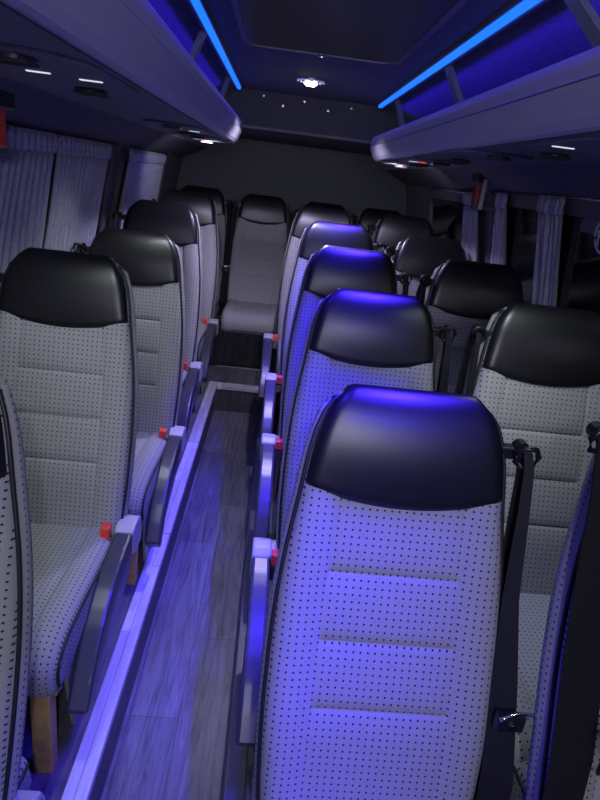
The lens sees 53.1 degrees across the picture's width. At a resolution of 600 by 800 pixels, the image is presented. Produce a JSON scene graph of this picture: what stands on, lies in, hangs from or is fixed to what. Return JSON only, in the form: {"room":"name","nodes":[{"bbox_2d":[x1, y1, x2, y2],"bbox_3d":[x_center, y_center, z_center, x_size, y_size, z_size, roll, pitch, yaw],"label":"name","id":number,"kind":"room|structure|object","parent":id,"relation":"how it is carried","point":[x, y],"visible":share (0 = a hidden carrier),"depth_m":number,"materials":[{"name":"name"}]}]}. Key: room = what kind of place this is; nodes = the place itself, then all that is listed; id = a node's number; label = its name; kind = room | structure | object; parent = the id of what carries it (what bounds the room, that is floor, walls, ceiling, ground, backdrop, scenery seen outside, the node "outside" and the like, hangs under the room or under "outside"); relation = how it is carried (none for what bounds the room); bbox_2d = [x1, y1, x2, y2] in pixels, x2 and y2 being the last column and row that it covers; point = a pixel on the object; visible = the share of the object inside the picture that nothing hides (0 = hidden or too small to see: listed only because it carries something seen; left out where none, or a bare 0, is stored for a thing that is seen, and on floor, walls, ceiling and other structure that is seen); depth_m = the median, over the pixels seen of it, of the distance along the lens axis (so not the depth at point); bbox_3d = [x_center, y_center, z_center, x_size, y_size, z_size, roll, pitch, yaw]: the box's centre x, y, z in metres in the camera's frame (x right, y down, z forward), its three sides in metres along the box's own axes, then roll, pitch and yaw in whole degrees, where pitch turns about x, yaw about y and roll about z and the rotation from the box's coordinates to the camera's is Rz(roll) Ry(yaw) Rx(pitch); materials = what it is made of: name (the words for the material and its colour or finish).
{"room":"vehicle interior","nodes":[
{"label":"vehicle interior","id":0,"kind":"room"},
{"bbox_2d":[0,76,207,229],"bbox_3d":[-0.927,-0.076,2.071,0.364,1.817,6.318,6,20,-4],"label":"wall","id":1,"kind":"structure","parent":0,"point":[35,108],"depth_m":2.17,"materials":[{"name":"grey plastic"}]},
{"bbox_2d":[0,90,14,154],"bbox_3d":[-0.754,-0.656,1.398,0.137,0.144,0.112,6,20,-4],"label":"hammer","id":2,"kind":"object","parent":1,"relation":"attached to","point":[7,99],"visible":0.9,"depth_m":1.40,"materials":[{"name":"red plastic"}]},
{"bbox_2d":[6,123,118,236],"bbox_3d":[-0.909,-0.480,1.843,0.131,0.698,2.236,6,20,-4],"label":"window","id":3,"kind":"structure","parent":1,"relation":"in","point":[103,206],"depth_m":2.77,"materials":[{"name":"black glass"}]},
{"bbox_2d":[0,125,57,285],"bbox_3d":[-0.880,-0.331,1.481,0.132,0.699,1.341,6,20,-4],"label":"curtain","id":4,"kind":"object","parent":3,"relation":"hanging from","point":[26,171],"visible":0.73,"depth_m":1.87,"materials":[{"name":"grey fabric"}]},
{"bbox_2d":[42,134,111,253],"bbox_3d":[-0.906,-0.687,2.429,0.131,0.698,0.648,6,20,-4],"label":"curtain","id":5,"kind":"object","parent":3,"relation":"hanging from","point":[80,168],"visible":0.68,"depth_m":2.33,"materials":[{"name":"grey fabric"}]},
{"bbox_2d":[0,0,241,142],"bbox_3d":[-0.412,-0.657,0.908,0.382,0.267,4.433,6,20,-4],"label":"luggage rack","id":6,"kind":"object","parent":1,"relation":"attached to","point":[129,40],"visible":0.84,"depth_m":0.96,"materials":[{"name":"grey plastic"}]},
{"bbox_2d":[0,42,140,97],"bbox_3d":[-0.405,-0.544,1.006,0.207,0.019,0.468,6,20,-4],"label":"light","id":7,"kind":"object","parent":6,"relation":"attached to","point":[42,66],"visible":0.97,"depth_m":0.96,"materials":[{"name":"plastic"}]},
{"bbox_2d":[0,51,39,68],"bbox_3d":[-0.400,-0.476,0.839,0.065,0.011,0.065,6,20,-4],"label":"air vent","id":8,"kind":"object","parent":7,"relation":"attached to","point":[15,58],"depth_m":0.82,"materials":[{"name":"plastic"}]},
{"bbox_2d":[73,87,107,97],"bbox_3d":[-0.410,-0.603,1.175,0.065,0.011,0.065,6,20,-4],"label":"air vent","id":9,"kind":"object","parent":7,"relation":"attached to","point":[88,91],"depth_m":1.15,"materials":[{"name":"plastic"}]},
{"bbox_2d":[143,119,212,135],"bbox_3d":[-0.438,-0.994,2.201,0.207,0.019,0.468,6,20,-4],"label":"light","id":10,"kind":"object","parent":6,"relation":"attached to","point":[184,129],"visible":0.96,"depth_m":2.07,"materials":[{"name":"plastic"}]},
{"bbox_2d":[162,124,181,129],"bbox_3d":[-0.434,-0.927,2.034,0.065,0.011,0.065,6,20,-4],"label":"air vent","id":11,"kind":"object","parent":10,"relation":"attached to","point":[171,126],"depth_m":2.01,"materials":[{"name":"plastic"}]},
{"bbox_2d":[179,131,194,135],"bbox_3d":[-0.444,-1.054,2.371,0.065,0.011,0.065,6,20,-4],"label":"air vent","id":12,"kind":"object","parent":10,"relation":"attached to","point":[181,132],"depth_m":2.35,"materials":[{"name":"plastic"}]},
{"bbox_2d":[175,131,226,143],"bbox_3d":[-0.455,-1.219,2.799,0.207,0.019,0.468,6,20,-4],"label":"light","id":13,"kind":"object","parent":6,"relation":"attached to","point":[203,138],"visible":0.83,"depth_m":2.69,"materials":[{"name":"plastic"}]},
{"bbox_2d":[190,135,203,139],"bbox_3d":[-0.451,-1.152,2.632,0.065,0.011,0.065,6,20,-4],"label":"air vent","id":14,"kind":"object","parent":13,"relation":"attached to","point":[195,137],"depth_m":2.61,"materials":[{"name":"plastic"}]},
{"bbox_2d":[200,140,212,143],"bbox_3d":[-0.461,-1.279,2.969,0.065,0.011,0.065,6,20,-4],"label":"light","id":15,"kind":"object","parent":13,"relation":"attached to","point":[205,141],"depth_m":2.95,"materials":[{"name":"plastic"}]},
{"bbox_2d":[108,145,170,227],"bbox_3d":[-0.957,-1.174,3.618,0.128,0.638,1.194,6,20,-4],"label":"window","id":16,"kind":"structure","parent":1,"relation":"in","point":[123,161],"depth_m":3.04,"materials":[{"name":"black glass"}]},
{"bbox_2d":[118,148,166,228],"bbox_3d":[-0.933,-1.119,3.506,0.128,0.638,0.954,6,20,-4],"label":"curtain","id":17,"kind":"object","parent":16,"relation":"hanging from","point":[144,169],"visible":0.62,"depth_m":3.33,"materials":[{"name":"grey fabric"}]},
{"bbox_2d":[170,134,208,146],"bbox_3d":[-0.633,-0.964,1.745,0.126,0.185,6.318,6,20,-4],"label":"trim","id":18,"kind":"structure","parent":1,"relation":"attached to","point":[199,142],"depth_m":4.00,"materials":[{"name":"grey plastic"}]},
{"bbox_2d":[22,363,279,799],"bbox_3d":[-0.132,0.750,2.405,2.106,0.216,6.318,6,20,-4],"label":"floor","id":19,"kind":"structure","parent":0,"point":[69,736],"depth_m":1.64,"materials":[{"name":"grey wood"}]},
{"bbox_2d":[0,376,44,799],"bbox_3d":[-0.731,0.560,0.824,0.564,1.096,0.834,6,20,-4],"label":"seat","id":20,"kind":"object","parent":19,"relation":"on","point":[16,552],"visible":1,"depth_m":1.04,"materials":[{"name":"fabric"}]},
{"bbox_2d":[19,756,31,789],"bbox_3d":[-0.749,0.858,0.873,0.428,0.153,0.716,6,20,-4],"label":"cushion","id":21,"kind":"object","parent":20,"relation":"on","point":[25,780],"depth_m":1.20,"materials":[{"name":"fabric"}]},
{"bbox_2d":[0,247,141,773],"bbox_3d":[-0.761,0.223,1.639,0.564,1.150,0.834,6,20,-4],"label":"seat","id":22,"kind":"object","parent":19,"relation":"on","point":[69,352],"visible":0.94,"depth_m":1.79,"materials":[{"name":"fabric"}]},
{"bbox_2d":[28,514,128,698],"bbox_3d":[-0.776,0.496,1.678,0.428,0.153,0.716,6,20,-4],"label":"cushion","id":23,"kind":"object","parent":22,"relation":"on","point":[72,553],"depth_m":1.59,"materials":[{"name":"fabric"}]},
{"bbox_2d":[61,534,169,799],"bbox_3d":[-0.550,0.760,1.937,0.059,0.029,1.130,6,20,-4],"label":"trim","id":24,"kind":"structure","parent":19,"relation":"attached to","point":[82,776],"depth_m":1.73,"materials":[{"name":"grey metal"}]},
{"bbox_2d":[72,228,185,584],"bbox_3d":[-0.745,-0.031,2.323,0.564,1.152,0.834,6,20,-4],"label":"seat","id":25,"kind":"object","parent":19,"relation":"on","point":[152,262],"visible":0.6,"depth_m":2.48,"materials":[{"name":"fabric"}]},
{"bbox_2d":[128,432,167,522],"bbox_3d":[-0.760,0.241,2.362,0.428,0.153,0.716,6,20,-4],"label":"cushion","id":26,"kind":"object","parent":25,"relation":"on","point":[151,449],"depth_m":2.23,"materials":[{"name":"fabric"}]},
{"bbox_2d":[89,395,214,799],"bbox_3d":[-0.551,0.912,1.829,0.035,0.180,5.148,6,20,-4],"label":"baseboard","id":27,"kind":"structure","parent":19,"relation":"attached to","point":[100,780],"depth_m":2.04,"materials":[{"name":"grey wood"}]},
{"bbox_2d":[112,199,202,437],"bbox_3d":[-0.774,-0.307,2.930,0.564,1.237,0.834,6,20,-4],"label":"seat","id":28,"kind":"object","parent":19,"relation":"on","point":[179,222],"visible":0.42,"depth_m":3.06,"materials":[{"name":"fabric"}]},
{"bbox_2d":[180,368,188,398],"bbox_3d":[-0.784,-0.074,2.955,0.428,0.153,0.716,6,20,-4],"label":"cushion","id":29,"kind":"object","parent":28,"relation":"on","point":[185,381],"depth_m":2.94,"materials":[{"name":"fabric"}]},
{"bbox_2d":[163,442,198,536],"bbox_3d":[-0.577,0.402,2.889,0.059,0.029,0.896,6,20,-4],"label":"trim","id":30,"kind":"structure","parent":19,"relation":"attached to","point":[182,476],"depth_m":2.85,"materials":[{"name":"grey metal"}]},
{"bbox_2d":[152,189,218,420],"bbox_3d":[-0.797,-0.626,3.733,0.564,1.268,0.834,6,20,-4],"label":"seat","id":31,"kind":"object","parent":19,"relation":"on","point":[203,205],"visible":0.38,"depth_m":3.87,"materials":[{"name":"fabric"}]},
{"bbox_2d":[195,321,207,361],"bbox_3d":[-0.805,-0.408,3.752,0.428,0.153,0.716,6,20,-4],"label":"cushion","id":32,"kind":"object","parent":31,"relation":"on","point":[203,330],"depth_m":3.63,"materials":[{"name":"fabric"}]},
{"bbox_2d":[188,381,217,445],"bbox_3d":[-0.603,0.060,3.794,0.059,0.029,1.030,6,20,-4],"label":"trim","id":33,"kind":"structure","parent":19,"relation":"attached to","point":[196,434],"depth_m":3.69,"materials":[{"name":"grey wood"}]},
{"bbox_2d":[214,388,260,413],"bbox_3d":[-0.439,0.011,4.282,0.392,0.180,0.056,6,20,-4],"label":"baseboard","id":34,"kind":"structure","parent":19,"relation":"attached to","point":[225,400],"depth_m":4.25,"materials":[{"name":"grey wood"}]},
{"bbox_2d":[217,382,258,392],"bbox_3d":[-0.400,-0.084,4.250,0.373,0.028,0.076,6,20,-4],"label":"trim","id":35,"kind":"structure","parent":34,"relation":"on","point":[224,386],"depth_m":4.22,"materials":[{"name":"grey metal"}]},
{"bbox_2d":[210,315,275,369],"bbox_3d":[-0.170,-0.431,4.763,1.854,0.335,0.243,6,20,-4],"label":"step","id":36,"kind":"structure","parent":19,"relation":"on","point":[229,348],"depth_m":4.64,"materials":[{"name":"brown wood"}]},
{"bbox_2d":[181,185,232,318],"bbox_3d":[-0.766,-1.083,4.446,0.532,0.921,0.834,6,20,-4],"label":"seat","id":37,"kind":"object","parent":36,"relation":"on","point":[224,222],"visible":0.29,"depth_m":4.65,"materials":[{"name":"fabric"}]},
{"bbox_2d":[213,297,220,318],"bbox_3d":[-0.840,-0.708,4.523,0.428,0.153,0.716,6,20,-4],"label":"cushion","id":38,"kind":"object","parent":37,"relation":"on","point":[217,303],"depth_m":4.58,"materials":[{"name":"fabric"}]},
{"bbox_2d":[219,193,288,334],"bbox_3d":[-0.348,-1.036,4.476,0.532,0.921,0.834,6,20,-4],"label":"seat","id":39,"kind":"object","parent":36,"relation":"on","point":[258,239],"visible":0.86,"depth_m":4.68,"materials":[{"name":"fabric"}]},
{"bbox_2d":[220,299,276,334],"bbox_3d":[-0.360,-0.655,4.556,0.428,0.153,0.716,6,20,-4],"label":"cushion","id":40,"kind":"object","parent":39,"relation":"on","point":[248,316],"depth_m":4.26,"materials":[{"name":"fabric"}]},
{"bbox_2d":[294,201,346,217],"bbox_3d":[0.133,-0.985,4.509,0.532,0.921,0.834,6,20,-4],"label":"seat","id":41,"kind":"object","parent":36,"relation":"on","point":[312,204],"visible":0.09,"depth_m":4.68,"materials":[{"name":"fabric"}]},
{"bbox_2d":[351,208,400,236],"bbox_3d":[0.580,-0.945,4.537,0.532,0.921,0.834,6,20,-4],"label":"seat","id":42,"kind":"object","parent":36,"relation":"on","point":[369,215],"visible":0.15,"depth_m":4.70,"materials":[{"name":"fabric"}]},
{"bbox_2d":[223,402,262,799],"bbox_3d":[-0.172,0.853,1.816,0.054,0.027,5.146,6,20,-4],"label":"trim","id":43,"kind":"structure","parent":19,"relation":"attached to","point":[236,762],"depth_m":1.76,"materials":[{"name":"grey metal"}]},
{"bbox_2d":[216,365,270,370],"bbox_3d":[-0.438,-0.247,4.654,0.428,0.005,0.014,6,20,-4],"label":"trim","id":44,"kind":"structure","parent":19,"relation":"on","point":[216,365],"depth_m":4.65,"materials":[{"name":"paint"}]},
{"bbox_2d":[258,206,362,430],"bbox_3d":[0.092,-0.452,3.554,0.596,1.274,0.834,6,20,-4],"label":"seat","id":45,"kind":"object","parent":19,"relation":"on","point":[308,215],"visible":0.3,"depth_m":3.67,"materials":[{"name":"fabric"}]},
{"bbox_2d":[275,340,280,374],"bbox_3d":[0.071,-0.238,3.571,0.428,0.153,0.716,6,20,-4],"label":"cushion","id":46,"kind":"object","parent":45,"relation":"on","point":[277,342],"depth_m":3.45,"materials":[{"name":"fabric"}]},
{"bbox_2d":[258,221,385,494],"bbox_3d":[0.139,-0.192,2.922,0.596,1.239,0.834,6,20,-4],"label":"seat","id":47,"kind":"object","parent":19,"relation":"on","point":[318,234],"visible":0.27,"depth_m":3.04,"materials":[{"name":"fabric"}]},
{"bbox_2d":[253,245,412,537],"bbox_3d":[0.162,0.069,2.300,0.596,1.192,0.834,6,20,-4],"label":"seat","id":48,"kind":"object","parent":19,"relation":"on","point":[330,268],"visible":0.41,"depth_m":2.43,"materials":[{"name":"fabric"}]},
{"bbox_2d":[236,288,456,746],"bbox_3d":[0.178,0.340,1.652,0.596,1.142,0.834,6,20,-4],"label":"seat","id":49,"kind":"object","parent":19,"relation":"on","point":[353,336],"visible":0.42,"depth_m":1.79,"materials":[{"name":"fabric"}]},
{"bbox_2d":[254,384,541,799],"bbox_3d":[0.196,0.625,0.971,0.532,1.088,0.834,6,20,-4],"label":"seat","id":50,"kind":"object","parent":19,"relation":"on","point":[389,665],"visible":1,"depth_m":1.15,"materials":[{"name":"fabric"},{"name":"painted metal"},{"name":"black leather"}]},
{"bbox_2d":[367,214,433,260],"bbox_3d":[0.578,-0.434,3.652,0.532,1.285,0.834,6,20,-4],"label":"seat","id":51,"kind":"object","parent":19,"relation":"on","point":[391,229],"visible":0.23,"depth_m":3.76,"materials":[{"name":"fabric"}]},
{"bbox_2d":[386,234,466,295],"bbox_3d":[0.599,-0.141,2.955,0.532,1.228,0.834,6,20,-4],"label":"seat","id":52,"kind":"object","parent":19,"relation":"on","point":[417,255],"visible":0.23,"depth_m":3.07,"materials":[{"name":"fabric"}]},
{"bbox_2d":[416,259,523,393],"bbox_3d":[0.627,0.144,2.235,0.532,1.206,0.834,6,20,-4],"label":"seat","id":53,"kind":"object","parent":19,"relation":"on","point":[459,294],"visible":0.26,"depth_m":2.36,"materials":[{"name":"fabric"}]},
{"bbox_2d":[454,302,599,766],"bbox_3d":[0.635,0.415,1.549,0.532,1.180,0.834,6,20,-4],"label":"seat","id":54,"kind":"object","parent":19,"relation":"on","point":[535,368],"visible":0.41,"depth_m":1.70,"materials":[{"name":"fabric"}]},
{"bbox_2d":[514,593,550,766],"bbox_3d":[0.637,0.676,1.584,0.428,0.153,0.716,6,20,-4],"label":"cushion","id":55,"kind":"object","parent":54,"relation":"on","point":[533,607],"depth_m":1.49,"materials":[{"name":"fabric"}]},
{"bbox_2d":[510,421,599,799],"bbox_3d":[0.679,0.664,0.912,0.492,1.168,0.834,6,20,-4],"label":"seat","id":56,"kind":"object","parent":19,"relation":"on","point":[563,763],"visible":0.98,"depth_m":1.05,"materials":[{"name":"fabric"}]},
{"bbox_2d":[510,760,528,799],"bbox_3d":[0.660,0.928,0.949,0.428,0.153,0.716,6,20,-4],"label":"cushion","id":57,"kind":"object","parent":56,"relation":"on","point":[520,791],"depth_m":1.22,"materials":[{"name":"fabric"}]},
{"bbox_2d":[101,410,259,799],"bbox_3d":[-0.381,1.011,1.881,0.356,0.036,5.166,6,20,-4],"label":"floor","id":58,"kind":"structure","parent":0,"point":[172,744],"depth_m":2.16,"materials":[{"name":"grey wood"}]},
{"bbox_2d":[176,138,405,314],"bbox_3d":[-0.102,-1.290,5.043,2.106,2.205,0.054,6,20,-4],"label":"wall","id":59,"kind":"structure","parent":0,"point":[298,175],"depth_m":4.82,"materials":[{"name":"grey plastic"}]},
{"bbox_2d":[239,128,371,154],"bbox_3d":[0.012,-1.771,4.043,1.620,0.050,1.485,6,20,-4],"label":"ceiling","id":60,"kind":"structure","parent":0,"point":[247,133],"depth_m":4.01,"materials":[{"name":"black plastic"}]},
{"bbox_2d":[148,0,599,122],"bbox_3d":[0.091,-1.040,1.737,1.404,0.148,6.318,6,20,-4],"label":"ceiling","id":61,"kind":"structure","parent":0,"point":[549,35],"depth_m":1.97,"materials":[{"name":"grey plastic"}]},
{"bbox_2d":[186,0,241,89],"bbox_3d":[-0.255,-0.807,0.949,0.031,0.029,4.608,6,20,-4],"label":"led strip","id":62,"kind":"object","parent":61,"relation":"attached to","point":[199,8],"visible":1,"depth_m":1.94,"materials":[{"name":"glowing blue light-emitting plastic"}]},
{"bbox_2d":[294,76,327,86],"bbox_3d":[0.048,-1.418,2.680,0.153,0.028,0.153,6,20,-4],"label":"recessed light","id":63,"kind":"object","parent":61,"relation":"in","point":[309,81],"visible":1,"depth_m":2.65,"materials":[{"name":"silver metal"}]},
{"bbox_2d":[219,88,408,140],"bbox_3d":[0.040,-1.571,3.315,1.440,0.182,0.054,6,20,-4],"label":"panel","id":64,"kind":"object","parent":61,"relation":"attached to","point":[364,121],"visible":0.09,"depth_m":3.29,"materials":[{"name":"black plastic"}]},
{"bbox_2d":[242,124,371,143],"bbox_3d":[0.029,-1.480,3.337,1.440,0.016,0.050,6,20,-4],"label":"trim","id":65,"kind":"structure","parent":64,"relation":"attached to","point":[243,125],"depth_m":3.32,"materials":[{"name":"plastic"}]},
{"bbox_2d":[231,0,468,64],"bbox_3d":[0.093,-0.909,1.344,0.522,0.034,1.431,6,20,-4],"label":"roof hatch","id":66,"kind":"object","parent":61,"relation":"attached to","point":[384,32],"visible":1,"depth_m":1.60,"materials":[{"name":"plastic"}]},
{"bbox_2d":[378,0,550,108],"bbox_3d":[0.483,-0.734,0.998,0.031,0.029,4.608,6,20,-4],"label":"led strip","id":67,"kind":"object","parent":61,"relation":"attached to","point":[516,10],"visible":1,"depth_m":1.60,"materials":[{"name":"glowing blue light-emitting plastic"}]},
{"bbox_2d":[386,163,599,262],"bbox_3d":[0.847,0.102,2.188,0.364,1.817,6.318,6,20,-4],"label":"wall","id":68,"kind":"structure","parent":0,"point":[582,179],"depth_m":2.55,"materials":[{"name":"grey plastic"}]},
{"bbox_2d":[384,163,431,169],"bbox_3d":[0.779,-0.823,1.838,0.126,0.185,6.318,6,20,-4],"label":"trim","id":69,"kind":"structure","parent":68,"relation":"attached to","point":[387,166],"depth_m":4.42,"materials":[{"name":"grey plastic"}]},
{"bbox_2d":[427,186,472,243],"bbox_3d":[0.894,-0.938,3.613,0.126,0.630,1.113,6,20,-4],"label":"window","id":70,"kind":"structure","parent":68,"relation":"in","point":[445,209],"depth_m":3.65,"materials":[{"name":"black glass"}]},
{"bbox_2d":[461,192,478,261],"bbox_3d":[0.885,-0.760,3.164,0.124,0.631,0.294,6,20,-4],"label":"curtain","id":71,"kind":"object","parent":70,"relation":"hanging from","point":[469,239],"visible":0.48,"depth_m":3.11,"materials":[{"name":"grey fabric"}]},
{"bbox_2d":[470,173,495,211],"bbox_3d":[0.845,-0.937,2.704,0.137,0.158,0.112,6,20,-4],"label":"hammer","id":72,"kind":"object","parent":68,"relation":"attached to","point":[480,186],"visible":0.87,"depth_m":2.67,"materials":[{"name":"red plastic"}]},
{"bbox_2d":[370,0,599,167],"bbox_3d":[0.612,-0.555,0.975,0.382,0.267,4.433,6,20,-4],"label":"luggage rack","id":73,"kind":"object","parent":68,"relation":"attached to","point":[560,100],"visible":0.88,"depth_m":1.19,"materials":[{"name":"grey plastic"}]},
{"bbox_2d":[382,160,436,167],"bbox_3d":[0.518,-1.128,2.880,0.207,0.019,0.468,6,20,-4],"label":"light","id":74,"kind":"object","parent":73,"relation":"attached to","point":[396,163],"visible":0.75,"depth_m":2.88,"materials":[{"name":"plastic"}]},
{"bbox_2d":[399,158,465,166],"bbox_3d":[0.531,-0.963,2.442,0.207,0.019,0.468,6,20,-4],"label":"light","id":75,"kind":"object","parent":73,"relation":"attached to","point":[422,162],"visible":0.91,"depth_m":2.32,"materials":[{"name":"plastic"}]},
{"bbox_2d":[413,163,427,166],"bbox_3d":[0.525,-1.023,2.612,0.065,0.011,0.065,6,20,-4],"label":"air vent","id":76,"kind":"object","parent":75,"relation":"attached to","point":[415,164],"depth_m":2.59,"materials":[{"name":"plastic"}]},
{"bbox_2d":[433,161,449,165],"bbox_3d":[0.535,-0.896,2.275,0.065,0.011,0.065,6,20,-4],"label":"air vent","id":77,"kind":"object","parent":75,"relation":"attached to","point":[434,162],"depth_m":2.25,"materials":[{"name":"plastic"}]},
{"bbox_2d":[431,149,532,163],"bbox_3d":[0.523,-0.712,1.767,0.207,0.019,0.468,6,20,-4],"label":"light","id":78,"kind":"object","parent":73,"relation":"attached to","point":[465,156],"visible":0.96,"depth_m":1.66,"materials":[{"name":"plastic"}]},
{"bbox_2d":[450,158,470,163],"bbox_3d":[0.518,-0.772,1.937,0.065,0.011,0.065,6,20,-4],"label":"air vent","id":79,"kind":"object","parent":78,"relation":"attached to","point":[458,160],"depth_m":1.92,"materials":[{"name":"plastic"}]},
{"bbox_2d":[485,155,509,161],"bbox_3d":[0.527,-0.645,1.600,0.065,0.011,0.065,6,20,-4],"label":"air vent","id":80,"kind":"object","parent":78,"relation":"attached to","point":[489,157],"depth_m":1.58,"materials":[{"name":"plastic"}]},
{"bbox_2d":[513,136,599,160],"bbox_3d":[0.567,-0.478,1.154,0.207,0.019,0.468,6,20,-4],"label":"light","id":81,"kind":"object","parent":73,"relation":"attached to","point":[578,147],"visible":0.96,"depth_m":1.20,"materials":[{"name":"plastic"}]},
{"bbox_2d":[538,152,570,160],"bbox_3d":[0.562,-0.538,1.324,0.065,0.011,0.065,6,20,-4],"label":"air vent","id":82,"kind":"object","parent":81,"relation":"attached to","point":[546,155],"depth_m":1.30,"materials":[{"name":"plastic"}]},
{"bbox_2d":[486,189,599,314],"bbox_3d":[0.939,-0.285,1.935,0.131,0.701,2.173,6,20,-4],"label":"window","id":83,"kind":"structure","parent":68,"relation":"in","point":[579,264],"depth_m":2.12,"materials":[{"name":"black glass"}]},
{"bbox_2d":[490,193,507,264],"bbox_3d":[0.893,-0.582,2.750,0.125,0.695,0.194,6,20,-4],"label":"curtain","id":84,"kind":"object","parent":83,"relation":"hanging from","point":[499,235],"visible":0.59,"depth_m":2.67,"materials":[{"name":"grey fabric"}]},
{"bbox_2d":[531,195,565,306],"bbox_3d":[0.909,-0.400,2.261,0.132,0.701,0.216,6,20,-4],"label":"curtain","id":85,"kind":"object","parent":83,"relation":"hanging from","point":[550,209],"visible":0.61,"depth_m":2.20,"materials":[{"name":"grey fabric"}]},
{"bbox_2d":[580,218,599,253],"bbox_3d":[0.942,-0.485,1.893,0.032,0.153,0.270,6,20,-4],"label":"window sticker","id":86,"kind":"object","parent":83,"relation":"attached to","point":[591,226],"visible":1,"depth_m":1.92,"materials":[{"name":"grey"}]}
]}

